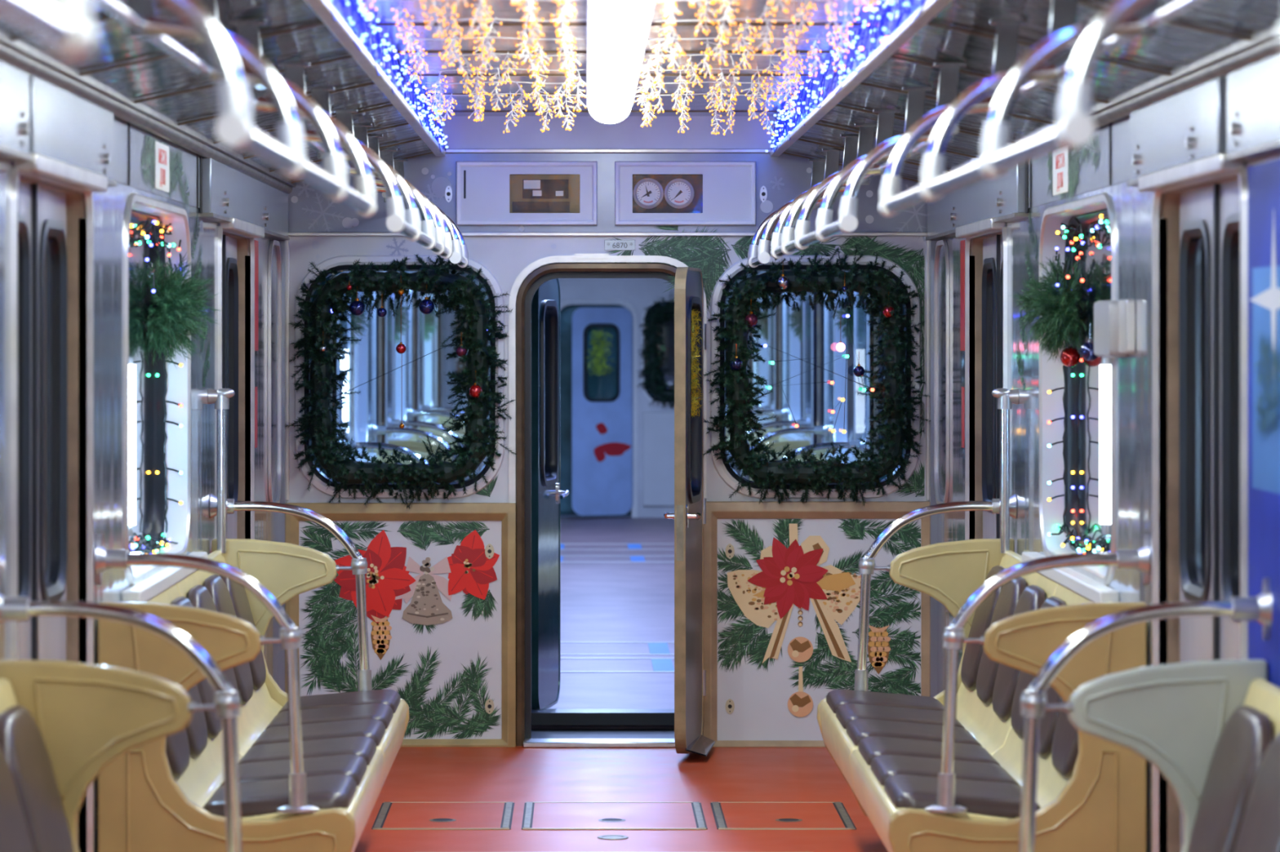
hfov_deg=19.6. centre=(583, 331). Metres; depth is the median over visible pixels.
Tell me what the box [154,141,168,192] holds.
sticker
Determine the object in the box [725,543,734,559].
lock
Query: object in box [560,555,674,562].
floor hatch
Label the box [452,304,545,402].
garland
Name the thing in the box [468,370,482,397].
bauble
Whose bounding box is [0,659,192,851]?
bench
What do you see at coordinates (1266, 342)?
print
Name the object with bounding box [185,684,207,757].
cushion
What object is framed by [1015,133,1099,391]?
print
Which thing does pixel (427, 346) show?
window
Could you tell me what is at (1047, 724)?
cushion
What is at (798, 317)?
bunch
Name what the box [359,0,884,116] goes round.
ceiling
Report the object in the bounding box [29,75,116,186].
overhead panel
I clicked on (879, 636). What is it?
print
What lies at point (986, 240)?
door
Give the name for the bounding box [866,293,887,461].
door
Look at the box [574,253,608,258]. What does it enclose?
label
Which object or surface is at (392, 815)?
floor hatch
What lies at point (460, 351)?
bauble
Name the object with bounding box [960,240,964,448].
print
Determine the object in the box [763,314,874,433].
fairy lights
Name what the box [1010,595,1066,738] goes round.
cushion
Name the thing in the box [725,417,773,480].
bench
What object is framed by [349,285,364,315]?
bauble
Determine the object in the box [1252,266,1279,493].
print
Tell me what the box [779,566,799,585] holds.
print
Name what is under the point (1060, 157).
sticker
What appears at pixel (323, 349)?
bauble
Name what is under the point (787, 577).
print
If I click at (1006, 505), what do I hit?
grab rail
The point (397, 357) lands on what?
window
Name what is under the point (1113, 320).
box
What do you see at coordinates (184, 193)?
print
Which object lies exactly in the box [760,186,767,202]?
lock
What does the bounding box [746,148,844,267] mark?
luggage rack
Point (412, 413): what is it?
grab rail
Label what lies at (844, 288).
bauble
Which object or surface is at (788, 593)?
print
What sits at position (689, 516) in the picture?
door leaf
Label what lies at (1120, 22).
luggage rack
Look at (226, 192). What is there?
locker
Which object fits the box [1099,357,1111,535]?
lamp
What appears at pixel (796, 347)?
window
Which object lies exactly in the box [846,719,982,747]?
seat cushion
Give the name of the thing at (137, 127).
wall
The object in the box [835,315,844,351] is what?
bauble
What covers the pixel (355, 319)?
bunch
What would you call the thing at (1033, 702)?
grab rail
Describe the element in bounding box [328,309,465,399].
fairy lights
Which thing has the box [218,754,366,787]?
seat cushion
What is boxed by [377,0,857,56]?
garland
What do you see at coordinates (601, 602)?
floor
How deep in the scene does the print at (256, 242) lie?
13.43 m
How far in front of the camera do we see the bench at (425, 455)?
20.81 m
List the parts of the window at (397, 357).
frame, sill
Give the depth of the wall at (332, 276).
15.35 m
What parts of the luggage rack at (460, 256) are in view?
carrier rod, bracket arm, bracket arm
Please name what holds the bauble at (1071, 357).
hanging from the bunch at (1055, 304)
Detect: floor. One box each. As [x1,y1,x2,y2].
[354,746,888,851]
[531,517,674,728]
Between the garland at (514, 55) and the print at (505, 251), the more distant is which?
the print at (505, 251)
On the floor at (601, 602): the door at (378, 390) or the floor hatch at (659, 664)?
the floor hatch at (659, 664)
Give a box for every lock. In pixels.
[444,185,452,202]
[484,543,493,559]
[484,698,493,714]
[597,835,628,839]
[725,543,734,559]
[725,698,734,714]
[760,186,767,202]
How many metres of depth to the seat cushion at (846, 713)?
11.03 m
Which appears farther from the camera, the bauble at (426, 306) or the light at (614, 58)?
the bauble at (426, 306)
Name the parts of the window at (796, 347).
sill, frame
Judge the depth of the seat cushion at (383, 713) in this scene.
11.02 m
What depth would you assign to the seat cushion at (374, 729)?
10.57 m
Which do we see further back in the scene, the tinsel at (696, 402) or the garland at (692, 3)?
the tinsel at (696, 402)
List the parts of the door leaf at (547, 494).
panel, handle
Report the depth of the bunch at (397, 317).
23.23 m
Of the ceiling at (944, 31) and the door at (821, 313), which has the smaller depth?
the ceiling at (944, 31)
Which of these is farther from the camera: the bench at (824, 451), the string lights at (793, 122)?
the bench at (824, 451)
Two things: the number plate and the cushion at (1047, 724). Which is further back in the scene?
the number plate
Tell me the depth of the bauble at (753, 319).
14.34 m
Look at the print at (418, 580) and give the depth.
14.47 m
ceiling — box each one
[0,0,444,183]
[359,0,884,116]
[769,0,1279,182]
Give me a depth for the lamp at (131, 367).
9.96 m
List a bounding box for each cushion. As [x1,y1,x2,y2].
[0,705,74,851]
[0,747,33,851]
[165,728,190,778]
[169,595,222,738]
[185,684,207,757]
[188,584,238,690]
[202,774,356,817]
[204,574,253,705]
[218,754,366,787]
[219,565,266,690]
[238,736,376,765]
[250,719,385,747]
[264,703,393,730]
[277,689,399,714]
[826,689,943,713]
[835,703,965,729]
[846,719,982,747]
[857,736,1000,766]
[871,754,1020,786]
[884,774,1040,817]
[960,565,1006,690]
[976,577,1026,705]
[992,584,1044,720]
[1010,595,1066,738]
[1038,685,1062,757]
[1051,700,1078,778]
[1187,705,1271,851]
[1234,733,1279,851]
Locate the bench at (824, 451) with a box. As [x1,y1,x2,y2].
[764,448,827,462]
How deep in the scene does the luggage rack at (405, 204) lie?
9.99 m
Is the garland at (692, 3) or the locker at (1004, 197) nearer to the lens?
the garland at (692, 3)
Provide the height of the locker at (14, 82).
0.183 m
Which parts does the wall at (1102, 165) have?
cornice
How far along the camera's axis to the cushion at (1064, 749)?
9.23 m
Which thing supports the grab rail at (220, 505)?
attached to the bench at (166, 793)
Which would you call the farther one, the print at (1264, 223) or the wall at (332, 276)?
the wall at (332, 276)
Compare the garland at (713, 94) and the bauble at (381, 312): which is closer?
the garland at (713, 94)
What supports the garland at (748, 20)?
hanging from the ceiling at (502, 9)
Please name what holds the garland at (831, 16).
hanging from the ceiling at (502, 9)
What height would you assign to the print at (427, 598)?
0.206 m
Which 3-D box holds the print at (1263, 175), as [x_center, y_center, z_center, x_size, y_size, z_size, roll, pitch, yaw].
[1.373,0.390,7.253,0.002,1.460,0.805,0,0,0]
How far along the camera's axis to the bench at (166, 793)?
9.35 m
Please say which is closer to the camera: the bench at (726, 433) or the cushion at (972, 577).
the cushion at (972, 577)
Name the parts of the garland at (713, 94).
cord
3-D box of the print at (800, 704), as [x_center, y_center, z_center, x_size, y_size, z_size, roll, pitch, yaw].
[0.847,1.456,14.473,0.100,0.100,0.001,0,0,0]
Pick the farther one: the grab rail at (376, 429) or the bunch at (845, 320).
the grab rail at (376, 429)
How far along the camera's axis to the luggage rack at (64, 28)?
3.19 m
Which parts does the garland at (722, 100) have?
cord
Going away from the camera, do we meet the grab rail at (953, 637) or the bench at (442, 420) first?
the grab rail at (953, 637)
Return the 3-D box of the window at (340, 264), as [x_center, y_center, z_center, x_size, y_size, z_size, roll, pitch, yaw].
[-0.719,0.177,14.509,0.823,0.953,0.062,0,0,0]
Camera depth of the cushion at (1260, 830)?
6.78 m
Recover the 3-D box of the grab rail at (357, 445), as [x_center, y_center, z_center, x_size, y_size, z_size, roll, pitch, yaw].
[-0.913,0.831,18.070,0.543,0.675,0.080,0,0,0]
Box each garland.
[285,253,516,509]
[362,0,873,39]
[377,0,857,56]
[385,16,852,75]
[397,34,832,86]
[405,51,822,101]
[420,66,809,113]
[421,0,878,13]
[424,79,798,123]
[432,91,786,136]
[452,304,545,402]
[635,293,728,408]
[702,244,930,505]
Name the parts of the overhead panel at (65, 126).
knob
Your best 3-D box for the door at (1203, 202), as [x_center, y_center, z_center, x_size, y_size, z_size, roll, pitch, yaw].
[1.407,0.620,8.275,0.165,2.000,1.350,0,0,0]
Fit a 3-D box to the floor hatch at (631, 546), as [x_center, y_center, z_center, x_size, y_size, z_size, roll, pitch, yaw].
[0.094,1.618,27.875,1.500,0.004,0.750,0,0,0]
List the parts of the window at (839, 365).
sill, frame, pane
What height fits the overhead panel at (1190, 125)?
0.183 m
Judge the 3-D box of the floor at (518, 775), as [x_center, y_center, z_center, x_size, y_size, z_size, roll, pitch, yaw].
[0.094,1.660,6.000,2.900,0.080,17.000,0,0,0]
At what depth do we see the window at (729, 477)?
14.48 m
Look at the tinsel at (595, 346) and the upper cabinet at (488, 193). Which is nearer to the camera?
the upper cabinet at (488, 193)
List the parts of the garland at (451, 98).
cord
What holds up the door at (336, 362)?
in the wall at (137, 127)
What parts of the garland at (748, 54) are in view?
cord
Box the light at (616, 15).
[586,0,655,30]
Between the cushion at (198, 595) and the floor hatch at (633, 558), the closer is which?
the cushion at (198, 595)
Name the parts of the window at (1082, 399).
sill, pane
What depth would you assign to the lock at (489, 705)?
14.47 m
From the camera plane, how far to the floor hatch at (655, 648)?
18.90 m
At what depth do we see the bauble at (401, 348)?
14.35 m
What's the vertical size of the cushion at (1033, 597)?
0.379 m
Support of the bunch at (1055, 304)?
hanging from the window at (1082, 399)
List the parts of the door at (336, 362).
frame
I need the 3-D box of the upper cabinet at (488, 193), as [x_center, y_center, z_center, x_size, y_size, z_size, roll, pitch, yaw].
[-0.222,-0.540,14.483,0.552,0.250,0.031,0,0,0]
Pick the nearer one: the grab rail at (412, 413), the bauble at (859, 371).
the bauble at (859, 371)
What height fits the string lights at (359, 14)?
0.159 m
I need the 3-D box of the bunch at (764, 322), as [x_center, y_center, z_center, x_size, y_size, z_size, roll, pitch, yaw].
[1.359,-0.065,27.825,0.218,0.353,0.310,0,0,0]
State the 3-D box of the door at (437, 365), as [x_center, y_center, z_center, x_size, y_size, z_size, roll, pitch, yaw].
[-1.218,0.620,30.275,0.165,2.000,1.350,0,0,0]
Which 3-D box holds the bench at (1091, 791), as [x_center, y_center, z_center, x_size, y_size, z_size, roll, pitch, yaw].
[1.056,1.129,10.400,0.627,0.942,2.811,0,0,0]
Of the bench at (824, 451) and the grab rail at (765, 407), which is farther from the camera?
the grab rail at (765, 407)
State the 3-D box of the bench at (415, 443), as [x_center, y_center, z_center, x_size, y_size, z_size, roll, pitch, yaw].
[-0.868,1.129,23.800,0.627,0.942,2.811,0,0,0]
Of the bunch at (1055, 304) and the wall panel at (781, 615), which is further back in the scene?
the wall panel at (781, 615)
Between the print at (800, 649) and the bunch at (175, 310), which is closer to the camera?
the bunch at (175, 310)
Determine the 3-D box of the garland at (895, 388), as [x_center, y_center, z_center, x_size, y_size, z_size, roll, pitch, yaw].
[0.916,0.167,14.381,0.930,1.030,0.206,0,0,0]
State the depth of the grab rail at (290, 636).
9.01 m
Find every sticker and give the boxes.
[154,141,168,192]
[1053,147,1069,195]
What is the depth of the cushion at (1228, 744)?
7.21 m
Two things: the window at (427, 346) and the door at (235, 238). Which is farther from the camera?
the window at (427, 346)
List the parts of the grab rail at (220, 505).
spacer rod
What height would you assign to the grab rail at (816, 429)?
0.675 m
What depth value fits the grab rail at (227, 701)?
7.41 m
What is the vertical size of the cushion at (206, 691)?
0.379 m
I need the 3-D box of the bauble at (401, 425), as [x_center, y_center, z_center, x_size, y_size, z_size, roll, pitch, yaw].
[-0.704,0.215,14.360,0.020,0.322,0.020,0,0,0]
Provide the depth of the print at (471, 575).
14.47 m
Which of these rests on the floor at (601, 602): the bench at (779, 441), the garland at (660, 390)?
the bench at (779, 441)
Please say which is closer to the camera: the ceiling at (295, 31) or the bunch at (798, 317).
the ceiling at (295, 31)
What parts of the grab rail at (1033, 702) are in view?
spacer rod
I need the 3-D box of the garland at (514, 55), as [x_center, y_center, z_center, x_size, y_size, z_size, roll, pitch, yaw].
[0.092,-0.762,11.096,1.247,0.146,0.244,0,0,0]
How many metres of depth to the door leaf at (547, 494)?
15.64 m
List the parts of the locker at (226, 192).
knob, knob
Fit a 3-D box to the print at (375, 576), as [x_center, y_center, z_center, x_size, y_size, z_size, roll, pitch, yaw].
[-0.823,0.955,14.471,0.091,0.099,0.001,0,0,0]
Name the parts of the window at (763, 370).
sill, frame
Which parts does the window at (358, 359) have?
frame, sill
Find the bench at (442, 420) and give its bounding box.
[419,415,466,479]
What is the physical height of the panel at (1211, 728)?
0.942 m
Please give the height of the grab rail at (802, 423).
0.675 m
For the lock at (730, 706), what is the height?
0.060 m
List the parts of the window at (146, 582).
pane, sill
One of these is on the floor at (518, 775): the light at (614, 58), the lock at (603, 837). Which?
the lock at (603, 837)
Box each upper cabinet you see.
[456,161,597,225]
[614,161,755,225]
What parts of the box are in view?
mount plate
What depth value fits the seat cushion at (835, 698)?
11.47 m
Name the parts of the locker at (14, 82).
knob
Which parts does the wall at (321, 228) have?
corner post, trough panel, panel, moulding, moulding, corner post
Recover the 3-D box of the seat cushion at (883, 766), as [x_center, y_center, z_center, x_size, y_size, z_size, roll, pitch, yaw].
[0.948,1.161,9.719,0.363,0.067,0.427,0,0,0]
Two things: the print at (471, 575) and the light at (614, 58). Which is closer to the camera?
the light at (614, 58)
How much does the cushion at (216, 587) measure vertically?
0.379 m
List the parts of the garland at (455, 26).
cord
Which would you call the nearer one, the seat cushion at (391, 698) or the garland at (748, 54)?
the garland at (748, 54)
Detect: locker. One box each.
[0,59,32,160]
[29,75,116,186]
[200,156,289,240]
[925,162,1028,240]
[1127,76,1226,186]
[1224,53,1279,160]
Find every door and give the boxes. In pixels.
[9,152,107,851]
[217,217,264,539]
[329,274,339,454]
[373,271,387,443]
[409,289,419,428]
[435,293,442,411]
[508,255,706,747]
[572,307,632,515]
[746,306,755,406]
[773,293,784,428]
[811,272,826,444]
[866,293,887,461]
[955,217,1007,540]
[1137,152,1247,851]
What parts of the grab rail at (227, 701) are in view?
spacer rod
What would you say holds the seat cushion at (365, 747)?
on the bench at (166, 793)
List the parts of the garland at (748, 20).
cord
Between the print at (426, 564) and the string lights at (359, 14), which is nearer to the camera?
the string lights at (359, 14)
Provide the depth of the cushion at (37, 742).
7.23 m
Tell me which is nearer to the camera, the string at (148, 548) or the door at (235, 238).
the string at (148, 548)
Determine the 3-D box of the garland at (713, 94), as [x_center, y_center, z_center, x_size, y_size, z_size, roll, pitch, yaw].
[0.092,-0.765,12.308,1.244,0.140,0.234,0,0,0]
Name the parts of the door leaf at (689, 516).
handle, latch plate, handle, panel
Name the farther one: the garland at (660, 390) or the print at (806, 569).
the garland at (660, 390)
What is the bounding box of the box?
[1093,299,1134,357]
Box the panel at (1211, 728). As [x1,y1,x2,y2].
[1067,659,1279,851]
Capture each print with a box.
[140,135,210,386]
[254,240,258,448]
[290,167,873,258]
[295,176,927,255]
[333,529,416,623]
[366,563,384,588]
[370,614,391,660]
[395,556,462,603]
[402,573,452,625]
[419,557,434,574]
[447,529,499,599]
[463,559,475,573]
[466,225,924,497]
[593,422,631,462]
[717,519,920,695]
[746,537,827,619]
[760,524,851,692]
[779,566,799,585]
[787,636,813,662]
[787,691,813,717]
[867,625,890,674]
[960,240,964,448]
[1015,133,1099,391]
[1247,159,1279,688]
[1248,208,1279,386]
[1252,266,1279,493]
[1253,329,1279,441]
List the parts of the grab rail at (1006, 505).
spacer rod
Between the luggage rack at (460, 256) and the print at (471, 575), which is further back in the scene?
the print at (471, 575)
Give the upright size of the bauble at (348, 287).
0.074 m
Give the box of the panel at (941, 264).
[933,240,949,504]
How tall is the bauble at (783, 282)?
0.106 m
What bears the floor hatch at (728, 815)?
on the floor at (518, 775)
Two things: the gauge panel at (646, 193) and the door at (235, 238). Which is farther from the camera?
the gauge panel at (646, 193)
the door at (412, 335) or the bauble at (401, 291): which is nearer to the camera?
the bauble at (401, 291)
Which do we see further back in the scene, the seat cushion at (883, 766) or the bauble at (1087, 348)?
the bauble at (1087, 348)
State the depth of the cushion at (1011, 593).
11.01 m
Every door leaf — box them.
[531,278,569,709]
[663,266,715,756]
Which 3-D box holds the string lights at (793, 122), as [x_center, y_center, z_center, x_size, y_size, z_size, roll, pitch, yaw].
[0.728,-0.755,9.211,0.054,0.157,10.422,0,0,0]
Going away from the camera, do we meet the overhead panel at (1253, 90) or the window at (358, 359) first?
the overhead panel at (1253, 90)
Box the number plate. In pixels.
[604,240,635,250]
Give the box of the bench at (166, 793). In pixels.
[97,538,409,851]
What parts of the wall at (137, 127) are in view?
cornice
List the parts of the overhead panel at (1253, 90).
knob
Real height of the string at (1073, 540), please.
0.969 m
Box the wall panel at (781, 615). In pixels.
[702,501,929,746]
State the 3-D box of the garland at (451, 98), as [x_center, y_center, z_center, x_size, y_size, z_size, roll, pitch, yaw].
[0.095,-0.762,12.940,1.229,0.146,0.226,0,0,-8]
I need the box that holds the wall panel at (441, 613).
[285,502,515,746]
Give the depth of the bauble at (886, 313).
14.34 m
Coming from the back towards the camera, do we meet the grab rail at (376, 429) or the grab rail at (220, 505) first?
the grab rail at (376, 429)
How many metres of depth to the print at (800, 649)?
14.47 m
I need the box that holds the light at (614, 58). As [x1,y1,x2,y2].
[586,5,654,124]
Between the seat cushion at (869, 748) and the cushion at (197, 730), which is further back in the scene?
the seat cushion at (869, 748)
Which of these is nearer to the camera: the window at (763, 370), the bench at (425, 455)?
the bench at (425, 455)
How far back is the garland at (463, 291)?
14.40 m
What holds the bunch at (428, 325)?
attached to the window at (427, 346)
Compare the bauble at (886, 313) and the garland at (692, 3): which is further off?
the bauble at (886, 313)
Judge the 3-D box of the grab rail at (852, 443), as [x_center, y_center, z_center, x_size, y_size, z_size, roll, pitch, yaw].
[1.101,0.831,18.070,0.543,0.675,0.080,0,0,0]
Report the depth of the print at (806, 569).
14.48 m
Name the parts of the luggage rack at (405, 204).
carrier rod, bracket arm, bracket arm, bracket arm, bracket arm, bracket arm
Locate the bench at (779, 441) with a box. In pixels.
[727,428,809,455]
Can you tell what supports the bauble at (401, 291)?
hanging from the garland at (463, 291)
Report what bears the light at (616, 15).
attached to the ceiling at (502, 9)
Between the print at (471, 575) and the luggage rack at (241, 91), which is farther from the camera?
the print at (471, 575)
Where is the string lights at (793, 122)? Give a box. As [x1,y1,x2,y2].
[764,0,927,152]
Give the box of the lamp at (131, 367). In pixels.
[128,357,135,536]
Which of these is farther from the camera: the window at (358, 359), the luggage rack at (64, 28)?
the window at (358, 359)
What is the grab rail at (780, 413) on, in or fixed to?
attached to the bench at (779, 441)
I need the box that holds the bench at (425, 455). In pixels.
[373,448,441,464]
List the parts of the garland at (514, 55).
cord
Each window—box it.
[120,192,207,602]
[294,255,505,498]
[348,271,376,462]
[392,293,413,440]
[422,293,438,423]
[710,255,919,498]
[753,293,769,423]
[782,293,804,440]
[824,271,855,463]
[1022,192,1119,602]
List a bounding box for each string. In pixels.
[128,220,182,553]
[1047,214,1111,554]
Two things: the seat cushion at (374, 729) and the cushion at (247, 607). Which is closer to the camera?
the seat cushion at (374, 729)
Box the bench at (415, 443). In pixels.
[388,428,464,462]
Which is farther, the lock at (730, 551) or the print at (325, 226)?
the print at (325, 226)
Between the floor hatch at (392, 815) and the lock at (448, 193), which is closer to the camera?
the floor hatch at (392, 815)
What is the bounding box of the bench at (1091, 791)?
[817,538,1146,851]
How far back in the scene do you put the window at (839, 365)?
20.25 m
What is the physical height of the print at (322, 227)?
0.356 m
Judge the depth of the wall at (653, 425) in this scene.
32.30 m
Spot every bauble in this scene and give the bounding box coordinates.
[319,331,326,352]
[346,271,351,290]
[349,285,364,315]
[377,293,386,317]
[395,294,406,353]
[398,275,404,294]
[399,353,404,428]
[418,284,434,314]
[456,332,466,356]
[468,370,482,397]
[729,343,742,370]
[744,311,757,326]
[776,262,789,288]
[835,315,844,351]
[841,284,848,292]
[853,351,864,377]
[882,291,894,317]
[1060,333,1079,366]
[1080,323,1097,360]
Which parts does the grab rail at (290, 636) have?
spacer rod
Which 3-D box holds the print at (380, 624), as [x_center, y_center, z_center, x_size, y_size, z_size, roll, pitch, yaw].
[-0.790,1.195,14.475,0.083,0.177,0.001,0,0,0]
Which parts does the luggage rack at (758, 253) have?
bracket arm, bracket arm, carrier rod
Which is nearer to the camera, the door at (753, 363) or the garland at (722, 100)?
the garland at (722, 100)
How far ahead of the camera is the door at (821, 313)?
22.15 m
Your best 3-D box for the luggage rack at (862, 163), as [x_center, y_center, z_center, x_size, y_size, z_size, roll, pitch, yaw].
[0.783,-0.452,10.700,0.312,0.416,3.540,0,0,0]
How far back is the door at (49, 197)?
8.59 m
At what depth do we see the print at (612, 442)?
32.15 m
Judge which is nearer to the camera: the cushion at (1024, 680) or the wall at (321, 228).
the cushion at (1024, 680)
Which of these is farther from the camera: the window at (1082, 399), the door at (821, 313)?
the door at (821, 313)
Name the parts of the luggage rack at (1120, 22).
bracket arm, bracket arm, bracket arm, bracket arm, carrier rod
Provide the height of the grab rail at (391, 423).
0.675 m
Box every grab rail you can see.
[0,594,242,851]
[94,533,319,813]
[208,388,372,691]
[340,440,427,464]
[373,419,457,480]
[387,413,469,480]
[408,404,482,471]
[419,400,487,465]
[725,400,773,416]
[725,404,785,441]
[728,413,810,464]
[740,419,827,478]
[780,432,865,461]
[854,388,1018,691]
[924,533,1149,813]
[1018,577,1272,851]
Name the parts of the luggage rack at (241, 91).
carrier rod, bracket arm, bracket arm, bracket arm, bracket arm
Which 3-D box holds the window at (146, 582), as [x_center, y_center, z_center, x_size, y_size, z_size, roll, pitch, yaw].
[-1.216,0.158,10.350,0.160,1.095,1.700,0,0,0]
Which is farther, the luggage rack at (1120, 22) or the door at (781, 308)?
the door at (781, 308)
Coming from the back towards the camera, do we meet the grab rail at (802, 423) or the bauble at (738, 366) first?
the grab rail at (802, 423)
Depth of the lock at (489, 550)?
14.47 m
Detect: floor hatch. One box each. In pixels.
[371,801,514,830]
[521,801,707,830]
[560,543,674,550]
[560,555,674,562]
[560,641,674,655]
[560,657,674,672]
[710,801,856,830]
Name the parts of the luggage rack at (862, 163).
bracket arm, bracket arm, bracket arm, bracket arm, bracket arm, carrier rod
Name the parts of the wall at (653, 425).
panel, panel, door frame, panel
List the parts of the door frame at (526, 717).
gap plate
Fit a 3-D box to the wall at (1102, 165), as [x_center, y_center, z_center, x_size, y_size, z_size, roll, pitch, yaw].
[1.354,0.517,14.900,0.080,2.205,34.800,0,0,0]
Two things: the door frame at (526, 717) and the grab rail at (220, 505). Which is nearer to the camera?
the grab rail at (220, 505)
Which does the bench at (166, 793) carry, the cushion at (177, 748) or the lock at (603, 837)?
the cushion at (177, 748)
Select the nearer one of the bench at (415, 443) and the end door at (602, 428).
the bench at (415, 443)
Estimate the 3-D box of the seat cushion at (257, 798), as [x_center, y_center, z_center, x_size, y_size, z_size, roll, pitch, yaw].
[-0.759,1.161,9.272,0.363,0.067,0.427,0,0,0]
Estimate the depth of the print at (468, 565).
14.47 m
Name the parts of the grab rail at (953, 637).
spacer rod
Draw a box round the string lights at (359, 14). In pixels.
[328,0,448,151]
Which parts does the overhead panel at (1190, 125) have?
knob, knob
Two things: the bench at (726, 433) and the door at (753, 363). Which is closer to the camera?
the bench at (726, 433)
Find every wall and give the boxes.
[0,31,447,851]
[278,116,937,697]
[311,271,903,482]
[447,271,740,517]
[740,24,1279,851]
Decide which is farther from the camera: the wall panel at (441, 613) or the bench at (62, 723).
the wall panel at (441, 613)
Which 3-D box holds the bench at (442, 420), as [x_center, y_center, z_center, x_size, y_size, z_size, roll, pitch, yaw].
[-0.868,1.129,28.000,0.627,0.942,2.811,0,0,0]
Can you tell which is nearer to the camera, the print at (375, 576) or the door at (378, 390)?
the print at (375, 576)
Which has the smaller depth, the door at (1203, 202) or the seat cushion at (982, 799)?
the door at (1203, 202)
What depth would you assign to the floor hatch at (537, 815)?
12.36 m
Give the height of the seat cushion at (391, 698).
0.067 m
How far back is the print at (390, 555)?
14.47 m
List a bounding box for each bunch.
[145,248,221,368]
[351,295,373,347]
[394,296,412,345]
[424,311,439,342]
[756,308,768,342]
[784,299,802,342]
[833,300,853,349]
[1008,254,1087,368]
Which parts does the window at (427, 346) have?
frame, sill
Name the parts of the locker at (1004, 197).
knob, knob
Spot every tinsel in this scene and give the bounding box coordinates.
[586,328,615,376]
[691,310,703,417]
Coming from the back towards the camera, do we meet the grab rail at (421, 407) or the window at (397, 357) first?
the grab rail at (421, 407)
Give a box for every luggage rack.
[0,0,96,61]
[91,0,377,217]
[276,62,453,258]
[378,148,468,267]
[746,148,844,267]
[770,62,966,258]
[878,0,1207,217]

